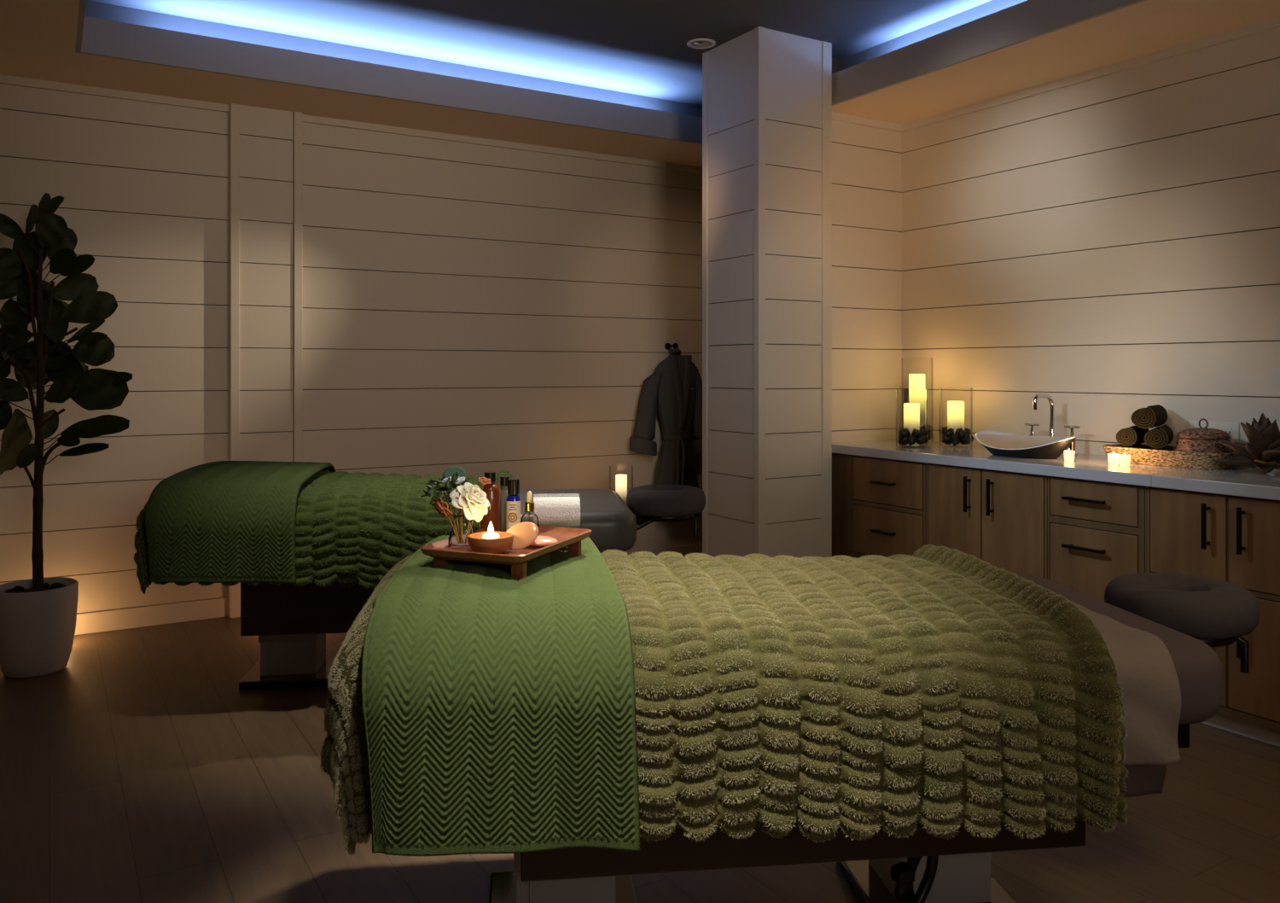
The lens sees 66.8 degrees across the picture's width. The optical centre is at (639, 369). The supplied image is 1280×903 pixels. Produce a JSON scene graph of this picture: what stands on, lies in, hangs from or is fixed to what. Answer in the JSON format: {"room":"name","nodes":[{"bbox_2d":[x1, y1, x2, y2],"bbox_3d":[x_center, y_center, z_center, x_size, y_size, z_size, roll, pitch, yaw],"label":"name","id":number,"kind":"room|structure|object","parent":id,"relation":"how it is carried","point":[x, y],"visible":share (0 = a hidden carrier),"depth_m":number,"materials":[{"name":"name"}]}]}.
{"room":"spa massage room","nodes":[
{"label":"spa massage room","id":0,"kind":"room"},
{"bbox_2d":[0,83,702,613],"bbox_3d":[-1.724,-0.243,5.049,6.900,2.917,0.120,0,0,-31],"label":"wall","id":1,"kind":"structure","parent":0,"point":[477,309],"depth_m":5.15,"materials":[{"name":"beige wood"}]},
{"bbox_2d":[228,103,302,617],"bbox_3d":[-1.870,-0.043,4.856,0.341,2.517,0.062,0,0,-31],"label":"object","id":2,"kind":"structure","parent":1,"relation":"attached to","point":[265,145],"depth_m":4.83,"materials":[{"name":"beige wood"}]},
{"bbox_2d":[0,74,702,173],"bbox_3d":[-1.687,-1.284,4.989,6.900,0.035,0.022,0,0,-31],"label":"trim","id":3,"kind":"structure","parent":1,"relation":"attached to","point":[6,79],"depth_m":5.10,"materials":[{"name":"beige wood"}]},
{"bbox_2d":[74,542,702,634],"bbox_3d":[-1.689,1.167,4.991,6.900,0.095,0.016,0,0,-31],"label":"baseboard","id":4,"kind":"structure","parent":1,"relation":"attached to","point":[99,621],"depth_m":4.62,"materials":[{"name":"beige wood"}]},
{"bbox_2d":[664,343,678,349],"bbox_3d":[0.200,-0.147,6.090,0.044,0.044,0.100,0,0,-31],"label":"wall hook","id":5,"kind":"object","parent":1,"relation":"attached to","point":[667,346],"visible":1,"depth_m":6.10,"materials":[{"name":"black metal"}]},
{"bbox_2d":[629,344,702,516],"bbox_3d":[0.198,0.375,6.014,0.597,1.080,0.172,0,0,-31],"label":"bathrobe","id":6,"kind":"object","parent":5,"relation":"hanging from","point":[674,388],"visible":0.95,"depth_m":5.97,"materials":[{"name":"grey fabric"}]},
{"bbox_2d":[87,0,991,105],"bbox_3d":[0.172,-1.618,2.984,3.754,0.050,4.920,0,0,-31],"label":"ceiling","id":7,"kind":"structure","parent":0,"point":[636,47],"depth_m":4.48,"materials":[{"name":"grey paint"}]},
{"bbox_2d":[686,38,715,49],"bbox_3d":[0.299,-1.587,4.733,0.142,0.011,0.142,0,0,-31],"label":"recessed light","id":8,"kind":"object","parent":7,"relation":"in","point":[700,43],"visible":1,"depth_m":4.72,"materials":[{"name":"white plastic"}]},
{"bbox_2d":[0,616,1279,902],"bbox_3d":[0.138,1.265,1.986,7.100,0.100,7.250,0,0,-31],"label":"floor","id":9,"kind":"structure","parent":0,"point":[140,769],"depth_m":2.66,"materials":[{"name":"brown wood"}]},
{"bbox_2d":[0,192,132,678],"bbox_3d":[-2.386,0.250,3.956,0.536,1.929,0.523,0,0,-31],"label":"fig tree","id":10,"kind":"object","parent":9,"relation":"on","point":[38,613],"visible":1,"depth_m":3.92,"materials":[{"name":"green plant"}]},
{"bbox_2d":[238,483,705,689],"bbox_3d":[-0.739,0.850,3.865,2.038,0.731,0.801,0,0,-7],"label":"massage table","id":11,"kind":"object","parent":9,"relation":"on","point":[291,623],"visible":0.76,"depth_m":3.63,"materials":[{"name":"black leather"}]},
{"bbox_2d":[133,469,512,594],"bbox_3d":[-1.161,0.587,3.808,1.324,0.380,0.999,0,0,-7],"label":"blanket","id":12,"kind":"object","parent":11,"relation":"on","point":[352,528],"visible":0.45,"depth_m":3.40,"materials":[{"name":"green fabric"}]},
{"bbox_2d":[145,460,335,583],"bbox_3d":[-1.486,0.548,3.770,0.501,0.372,0.973,0,0,-7],"label":"knit throw","id":13,"kind":"object","parent":12,"relation":"on","point":[220,521],"visible":0.95,"depth_m":3.32,"materials":[{"name":"green fabric"}]},
{"bbox_2d":[626,483,705,517],"bbox_3d":[0.108,0.537,3.990,0.326,0.106,0.318,0,0,-7],"label":"cushion","id":14,"kind":"object","parent":11,"relation":"on","point":[667,500],"depth_m":3.87,"materials":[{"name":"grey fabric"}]},
{"bbox_2d":[634,513,644,524],"bbox_3d":[-0.106,1.020,5.450,0.310,0.390,0.310,0,0,-31],"label":"side table","id":15,"kind":"object","parent":9,"relation":"on","point":[638,521],"visible":0.02,"depth_m":5.34,"materials":[{"name":"brown wood"}]},
{"bbox_2d":[609,465,633,505],"bbox_3d":[-0.106,0.682,5.450,0.136,0.285,0.136,0,0,-31],"label":"candle","id":16,"kind":"object","parent":15,"relation":"on","point":[620,480],"visible":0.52,"depth_m":5.43,"materials":[{"name":"white wax"}]},
{"bbox_2d":[488,572,1260,902],"bbox_3d":[0.461,0.865,2.222,2.038,0.701,0.790,0,0,-7],"label":"massage table","id":17,"kind":"object","parent":9,"relation":"on","point":[1191,614],"visible":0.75,"depth_m":2.03,"materials":[{"name":"grey fabric"}]},
{"bbox_2d":[319,543,1128,855],"bbox_3d":[0.120,0.643,2.176,1.493,0.431,0.979,0,0,-7],"label":"blanket","id":18,"kind":"object","parent":17,"relation":"on","point":[939,689],"visible":0.7,"depth_m":1.79,"materials":[{"name":"green fabric"}]},
{"bbox_2d":[361,535,640,855],"bbox_3d":[-0.293,0.614,2.124,0.478,0.438,0.972,0,0,-7],"label":"knit throw","id":19,"kind":"object","parent":18,"relation":"on","point":[495,703],"visible":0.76,"depth_m":1.67,"materials":[{"name":"green fabric"}]},
{"bbox_2d":[420,525,591,579],"bbox_3d":[-0.277,0.395,2.078,0.242,0.069,0.344,0,0,22],"label":"wooden tray","id":20,"kind":"object","parent":19,"relation":"on","point":[572,538],"visible":0.59,"depth_m":1.99,"materials":[{"name":"brown wood"}]},
{"bbox_2d":[448,512,475,549],"bbox_3d":[-0.373,0.338,2.041,0.060,0.070,0.060,0,0,-31],"label":"glass bud vase","id":21,"kind":"object","parent":20,"relation":"on","point":[450,542],"visible":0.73,"depth_m":2.03,"materials":[{"name":"clear glass"}]},
{"bbox_2d":[420,471,471,543],"bbox_3d":[-0.408,0.291,2.042,0.102,0.149,0.060,0,0,-7],"label":"greenery sprig","id":22,"kind":"object","parent":21,"relation":"in","point":[448,485],"visible":0.92,"depth_m":2.03,"materials":[{"name":"green plant"}]},
{"bbox_2d":[432,496,459,543],"bbox_3d":[-0.409,0.314,2.028,0.054,0.103,0.040,0,0,11],"label":"rose","id":23,"kind":"object","parent":21,"relation":"in","point":[441,507],"visible":1,"depth_m":2.02,"materials":[{"name":"brown plant"}]},
{"bbox_2d":[442,476,460,543],"bbox_3d":[-0.399,0.296,2.054,0.048,0.139,0.031,0,0,2],"label":"blossom","id":24,"kind":"object","parent":21,"relation":"in","point":[444,480],"visible":0.42,"depth_m":2.05,"materials":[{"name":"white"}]},
{"bbox_2d":[442,465,466,543],"bbox_3d":[-0.387,0.287,2.074,0.069,0.157,0.036,0,0,40],"label":"stem","id":25,"kind":"object","parent":21,"relation":"in","point":[450,471],"visible":0.37,"depth_m":2.09,"materials":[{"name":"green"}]},
{"bbox_2d":[454,496,464,542],"bbox_3d":[-0.377,0.314,2.021,0.026,0.102,0.035,0,0,-31],"label":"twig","id":26,"kind":"object","parent":21,"relation":"in","point":[456,497],"visible":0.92,"depth_m":2.03,"materials":[{"name":"brown wood"}]},
{"bbox_2d":[454,476,465,543],"bbox_3d":[-0.389,0.296,2.058,0.041,0.138,0.038,0,0,21],"label":"blossom","id":27,"kind":"object","parent":21,"relation":"in","point":[460,480],"visible":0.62,"depth_m":2.05,"materials":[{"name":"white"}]},
{"bbox_2d":[449,482,489,543],"bbox_3d":[-0.356,0.302,2.036,0.088,0.128,0.075,0,0,-31],"label":"rose","id":28,"kind":"object","parent":21,"relation":"in","point":[475,503],"visible":1,"depth_m":2.02,"materials":[{"name":"white plant"}]},
{"bbox_2d":[466,477,491,540],"bbox_3d":[-0.346,0.298,2.066,0.026,0.135,0.068,0,0,45],"label":"rose","id":29,"kind":"object","parent":21,"relation":"in","point":[484,480],"visible":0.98,"depth_m":2.07,"materials":[{"name":"brown plant"}]},
{"bbox_2d":[478,471,500,531],"bbox_3d":[-0.343,0.303,2.221,0.050,0.139,0.050,0,0,-31],"label":"bottle","id":30,"kind":"object","parent":20,"relation":"on","point":[492,491],"visible":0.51,"depth_m":2.20,"materials":[{"name":"brown"}]},
{"bbox_2d":[467,522,513,553],"bbox_3d":[-0.304,0.341,1.974,0.092,0.064,0.092,0,0,-31],"label":"bowl","id":31,"kind":"object","parent":20,"relation":"on","point":[492,542],"visible":0.94,"depth_m":1.94,"materials":[{"name":"brown wood"}]},
{"bbox_2d":[500,476,509,531],"bbox_3d":[-0.313,0.310,2.249,0.038,0.126,0.038,0,0,-31],"label":"bottle","id":32,"kind":"object","parent":20,"relation":"on","point":[503,480],"visible":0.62,"depth_m":2.23,"materials":[{"name":"green glass"}]},
{"bbox_2d":[506,478,520,531],"bbox_3d":[-0.285,0.310,2.188,0.032,0.126,0.033,0,0,-31],"label":"bottle","id":33,"kind":"object","parent":20,"relation":"on","point":[513,500],"visible":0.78,"depth_m":2.18,"materials":[{"name":"blue glass"}]},
{"bbox_2d":[508,504,516,528],"bbox_3d":[-0.285,0.331,2.173,0.019,0.057,0.003,0,0,0],"label":"print","id":34,"kind":"object","parent":33,"relation":"attached to","point":[512,508],"depth_m":2.17,"materials":[{"name":"brown paper"}]},
{"bbox_2d":[504,521,538,550],"bbox_3d":[-0.246,0.343,2.002,0.076,0.056,0.029,0,0,7],"label":"stone","id":35,"kind":"object","parent":20,"relation":"on","point":[525,533],"visible":0.88,"depth_m":1.99,"materials":[{"name":"stone"}]},
{"bbox_2d":[520,490,539,535],"bbox_3d":[-0.242,0.320,2.132,0.041,0.106,0.041,0,0,-31],"label":"dropper bottle","id":36,"kind":"object","parent":20,"relation":"on","point":[529,504],"visible":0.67,"depth_m":2.13,"materials":[{"name":"clear glass"}]},
{"bbox_2d":[529,535,558,546],"bbox_3d":[-0.213,0.362,2.053,0.080,0.020,0.060,0,0,-16],"label":"stone","id":37,"kind":"object","parent":20,"relation":"on","point":[540,540],"visible":0.62,"depth_m":2.03,"materials":[{"name":"stone"}]},
{"bbox_2d":[533,493,580,526],"bbox_3d":[-0.197,0.331,2.281,0.108,0.076,0.078,0,0,-7],"label":"rolled towel","id":38,"kind":"object","parent":20,"relation":"on","point":[551,509],"visible":0.95,"depth_m":2.25,"materials":[{"name":"white fabric"}]},
{"bbox_2d":[890,855,938,902],"bbox_3d":[0.667,1.034,2.146,0.063,0.361,0.494,0,0,34],"label":"power cord","id":39,"kind":"object","parent":17,"relation":"attached to","point":[903,873],"visible":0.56,"depth_m":1.98,"materials":[{"name":"black plastic"}]},
{"bbox_2d":[1122,764,1166,797],"bbox_3d":[0.852,0.681,2.266,0.228,0.284,0.829,0,0,-7],"label":"sheet","id":40,"kind":"object","parent":17,"relation":"on","point":[1142,779],"visible":0.12,"depth_m":1.88,"materials":[{"name":"brown fabric"}]},
{"bbox_2d":[1070,600,1181,765],"bbox_3d":[0.871,0.644,2.270,0.245,0.228,0.853,0,0,-7],"label":"sheet","id":41,"kind":"object","parent":40,"relation":"on","point":[1147,674],"visible":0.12,"depth_m":1.87,"materials":[{"name":"brown fabric"}]},
{"bbox_2d":[1104,572,1260,639],"bbox_3d":[1.308,0.567,2.346,0.326,0.106,0.318,0,0,-7],"label":"cushion","id":42,"kind":"object","parent":17,"relation":"on","point":[1201,608],"depth_m":2.23,"materials":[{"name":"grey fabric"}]},
{"bbox_2d":[832,453,925,558],"bbox_3d":[1.314,0.814,4.737,0.586,0.802,0.667,0,0,-31],"label":"base cabinet","id":43,"kind":"object","parent":9,"relation":"on","point":[879,504],"visible":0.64,"depth_m":4.57,"materials":[{"name":"brown wood"}]},
{"bbox_2d":[925,462,1047,579],"bbox_3d":[1.648,0.814,4.188,0.586,0.802,0.612,0,0,-31],"label":"base cabinet","id":44,"kind":"object","parent":9,"relation":"on","point":[998,518],"visible":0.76,"depth_m":4.01,"materials":[{"name":"brown wood"}]},
{"bbox_2d":[1047,476,1145,601],"bbox_3d":[1.910,0.814,3.757,0.586,0.802,0.392,0,0,-31],"label":"base cabinet","id":45,"kind":"object","parent":9,"relation":"on","point":[1096,529],"visible":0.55,"depth_m":3.62,"materials":[{"name":"brown wood"}]},
{"bbox_2d":[1145,486,1279,746],"bbox_3d":[2.161,0.814,3.344,0.586,0.802,0.567,0,0,-31],"label":"base cabinet","id":46,"kind":"object","parent":9,"relation":"on","point":[1236,539],"visible":0.52,"depth_m":3.19,"materials":[{"name":"brown wood"}]},
{"bbox_2d":[832,439,1279,500],"bbox_3d":[1.877,0.391,3.839,0.591,0.042,2.809,0,0,-31],"label":"countertop","id":47,"kind":"structure","parent":46,"relation":"on","point":[1242,481],"depth_m":3.68,"materials":[{"name":"stone"}]},
{"bbox_2d":[896,389,927,448],"bbox_3d":[1.298,0.232,4.640,0.154,0.277,0.148,0,0,-31],"label":"candle","id":48,"kind":"object","parent":47,"relation":"on","point":[911,435],"visible":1,"depth_m":4.61,"materials":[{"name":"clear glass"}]},
{"bbox_2d":[901,357,933,443],"bbox_3d":[1.397,0.155,4.893,0.158,0.430,0.156,0,0,-31],"label":"candle","id":49,"kind":"object","parent":47,"relation":"on","point":[916,381],"visible":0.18,"depth_m":4.86,"materials":[{"name":"clear glass"}]},
{"bbox_2d":[938,386,974,448],"bbox_3d":[1.518,0.228,4.668,0.156,0.285,0.157,0,0,-31],"label":"candle","id":50,"kind":"object","parent":47,"relation":"on","point":[955,434],"visible":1,"depth_m":4.63,"materials":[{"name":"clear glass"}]},
{"bbox_2d":[975,430,1076,459],"bbox_3d":[1.640,0.321,4.145,0.273,0.098,0.455,0,0,-31],"label":"vessel sink","id":51,"kind":"object","parent":47,"relation":"in","point":[997,443],"visible":1,"depth_m":4.06,"materials":[{"name":"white ceramic"}]},
{"bbox_2d":[975,430,1076,449],"bbox_3d":[1.640,0.317,4.145,0.273,0.091,0.455,0,0,-31],"label":"basin","id":52,"kind":"object","parent":51,"relation":"in","point":[991,439],"depth_m":4.09,"materials":[{"name":"white ceramic"}]},
{"bbox_2d":[1024,393,1080,454],"bbox_3d":[1.779,0.237,4.271,0.150,0.266,0.272,0,0,-31],"label":"faucet","id":53,"kind":"object","parent":47,"relation":"on","point":[1073,446],"visible":0.68,"depth_m":4.28,"materials":[{"name":"silver metal"}]},
{"bbox_2d":[1064,449,1074,460],"bbox_3d":[1.739,0.345,3.935,0.040,0.049,0.040,0,0,-31],"label":"votive candle","id":54,"kind":"object","parent":47,"relation":"on","point":[1068,455],"visible":1,"depth_m":3.92,"materials":[{"name":"beige wax"}]},
{"bbox_2d":[1107,452,1119,464],"bbox_3d":[1.850,0.345,3.793,0.040,0.049,0.040,0,0,-31],"label":"votive candle","id":55,"kind":"object","parent":47,"relation":"on","point":[1113,458],"visible":0.99,"depth_m":3.78,"materials":[{"name":"beige wax"}]},
{"bbox_2d":[1118,453,1130,465],"bbox_3d":[1.860,0.345,3.726,0.040,0.049,0.040,0,0,-31],"label":"votive candle","id":56,"kind":"object","parent":47,"relation":"on","point":[1125,460],"visible":1,"depth_m":3.71,"materials":[{"name":"beige wax"}]},
{"bbox_2d":[1102,443,1242,469],"bbox_3d":[2.075,0.338,3.796,0.246,0.062,0.486,0,0,-31],"label":"wicker tray","id":57,"kind":"object","parent":47,"relation":"on","point":[1161,457],"visible":0.59,"depth_m":3.68,"materials":[{"name":"beige wicker"}]},
{"bbox_2d":[1120,443,1143,448],"bbox_3d":[1.990,0.329,3.936,0.055,0.052,0.170,0,0,45],"label":"rolled towel","id":58,"kind":"object","parent":57,"relation":"in","point":[1138,445],"visible":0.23,"depth_m":3.91,"materials":[{"name":"brown fabric"}]},
{"bbox_2d":[1115,425,1149,446],"bbox_3d":[1.990,0.264,3.918,0.080,0.078,0.190,0,0,42],"label":"rolled towel","id":59,"kind":"object","parent":58,"relation":"on","point":[1132,435],"visible":0.91,"depth_m":3.85,"materials":[{"name":"brown fabric"}]},
{"bbox_2d":[1135,445,1153,448],"bbox_3d":[2.018,0.331,3.890,0.055,0.052,0.180,0,0,45],"label":"rolled towel","id":60,"kind":"object","parent":57,"relation":"in","point":[1145,446],"visible":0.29,"depth_m":3.86,"materials":[{"name":"brown fabric"}]},
{"bbox_2d":[1152,445,1174,450],"bbox_3d":[2.054,0.331,3.832,0.055,0.052,0.180,0,0,45],"label":"rolled towel","id":61,"kind":"object","parent":57,"relation":"in","point":[1166,448],"visible":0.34,"depth_m":3.83,"materials":[{"name":"brown fabric"}]},
{"bbox_2d":[1143,424,1173,448],"bbox_3d":[2.039,0.262,3.817,0.086,0.084,0.210,0,0,33],"label":"rolled towel","id":62,"kind":"object","parent":61,"relation":"on","point":[1159,437],"visible":1,"depth_m":3.73,"materials":[{"name":"brown fabric"}]},
{"bbox_2d":[1130,404,1167,428],"bbox_3d":[2.028,0.186,3.865,0.091,0.089,0.210,0,0,39],"label":"rolled towel","id":63,"kind":"object","parent":62,"relation":"on","point":[1152,416],"visible":1,"depth_m":3.79,"materials":[{"name":"brown fabric"}]},
{"bbox_2d":[1175,418,1232,453],"bbox_3d":[2.140,0.272,3.689,0.189,0.174,0.189,0,0,-31],"label":"lidded basket","id":64,"kind":"object","parent":57,"relation":"in","point":[1196,439],"visible":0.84,"depth_m":3.63,"materials":[{"name":"brown wicker"}]},
{"bbox_2d":[1211,413,1279,473],"bbox_3d":[2.227,0.264,3.442,0.308,0.216,0.322,0,0,6],"label":"dried flower","id":65,"kind":"object","parent":47,"relation":"on","point":[1262,451],"visible":1,"depth_m":3.42,"materials":[{"name":"brown plant"}]},
{"bbox_2d":[0,0,1279,167],"bbox_3d":[0.138,-1.312,1.986,6.900,0.020,7.050,0,0,-31],"label":"ceiling","id":66,"kind":"structure","parent":0,"point":[37,37],"depth_m":4.30,"materials":[{"name":"beige paint"}]},
{"bbox_2d":[702,26,831,558],"bbox_3d":[0.625,-0.189,4.816,0.452,2.808,0.458,0,0,-31],"label":"pillar","id":67,"kind":"structure","parent":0,"point":[767,93],"depth_m":4.66,"materials":[{"name":"beige wood"}]},
{"bbox_2d":[832,57,903,442],"bbox_3d":[1.405,-0.243,5.255,1.338,2.917,0.100,0,0,-31],"label":"wall","id":68,"kind":"structure","parent":0,"point":[867,192],"depth_m":5.06,"materials":[{"name":"beige wood"}]},
{"bbox_2d":[84,0,1026,117],"bbox_3d":[0.172,-1.458,2.984,3.754,0.271,4.920,0,0,-31],"label":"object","id":69,"kind":"structure","parent":68,"relation":"attached to","point":[95,9],"depth_m":4.72,"materials":[{"name":"grey paint"}]},
{"bbox_2d":[75,0,1146,144],"bbox_3d":[0.179,-1.377,2.973,3.215,0.150,4.335,0,0,-31],"label":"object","id":70,"kind":"structure","parent":68,"relation":"attached to","point":[1027,20],"depth_m":4.40,"materials":[{"name":"grey paint"}]},
{"bbox_2d":[832,111,901,132],"bbox_3d":[1.127,-1.284,5.014,0.611,0.035,0.022,0,0,-31],"label":"trim","id":71,"kind":"structure","parent":68,"relation":"attached to","point":[835,116],"depth_m":5.03,"materials":[{"name":"beige wood"}]},
{"bbox_2d":[901,27,1279,469],"bbox_3d":[2.909,-0.243,2.828,0.120,2.917,5.610,0,0,-31],"label":"wall","id":72,"kind":"structure","parent":0,"point":[1108,247],"depth_m":4.19,"materials":[{"name":"beige wood"}]},
{"bbox_2d":[899,16,1279,132],"bbox_3d":[2.849,-1.284,2.791,0.022,0.035,5.610,0,0,-31],"label":"trim","id":73,"kind":"structure","parent":72,"relation":"attached to","point":[1271,24],"depth_m":4.16,"materials":[{"name":"beige wood"}]},
{"bbox_2d":[1189,420,1239,442],"bbox_3d":[2.244,0.260,3.799,0.008,0.110,0.190,0,0,-31],"label":"wall outlet","id":74,"kind":"object","parent":72,"relation":"attached to","point":[1232,428],"visible":0.29,"depth_m":3.76,"materials":[{"name":"beige plastic"}]},
{"bbox_2d":[1223,427,1232,442],"bbox_3d":[2.271,0.260,3.751,0.003,0.068,0.032,0,0,-31],"label":"electrical outlet","id":75,"kind":"object","parent":74,"relation":"attached to","point":[1229,430],"depth_m":3.74,"materials":[{"name":"white plastic"}]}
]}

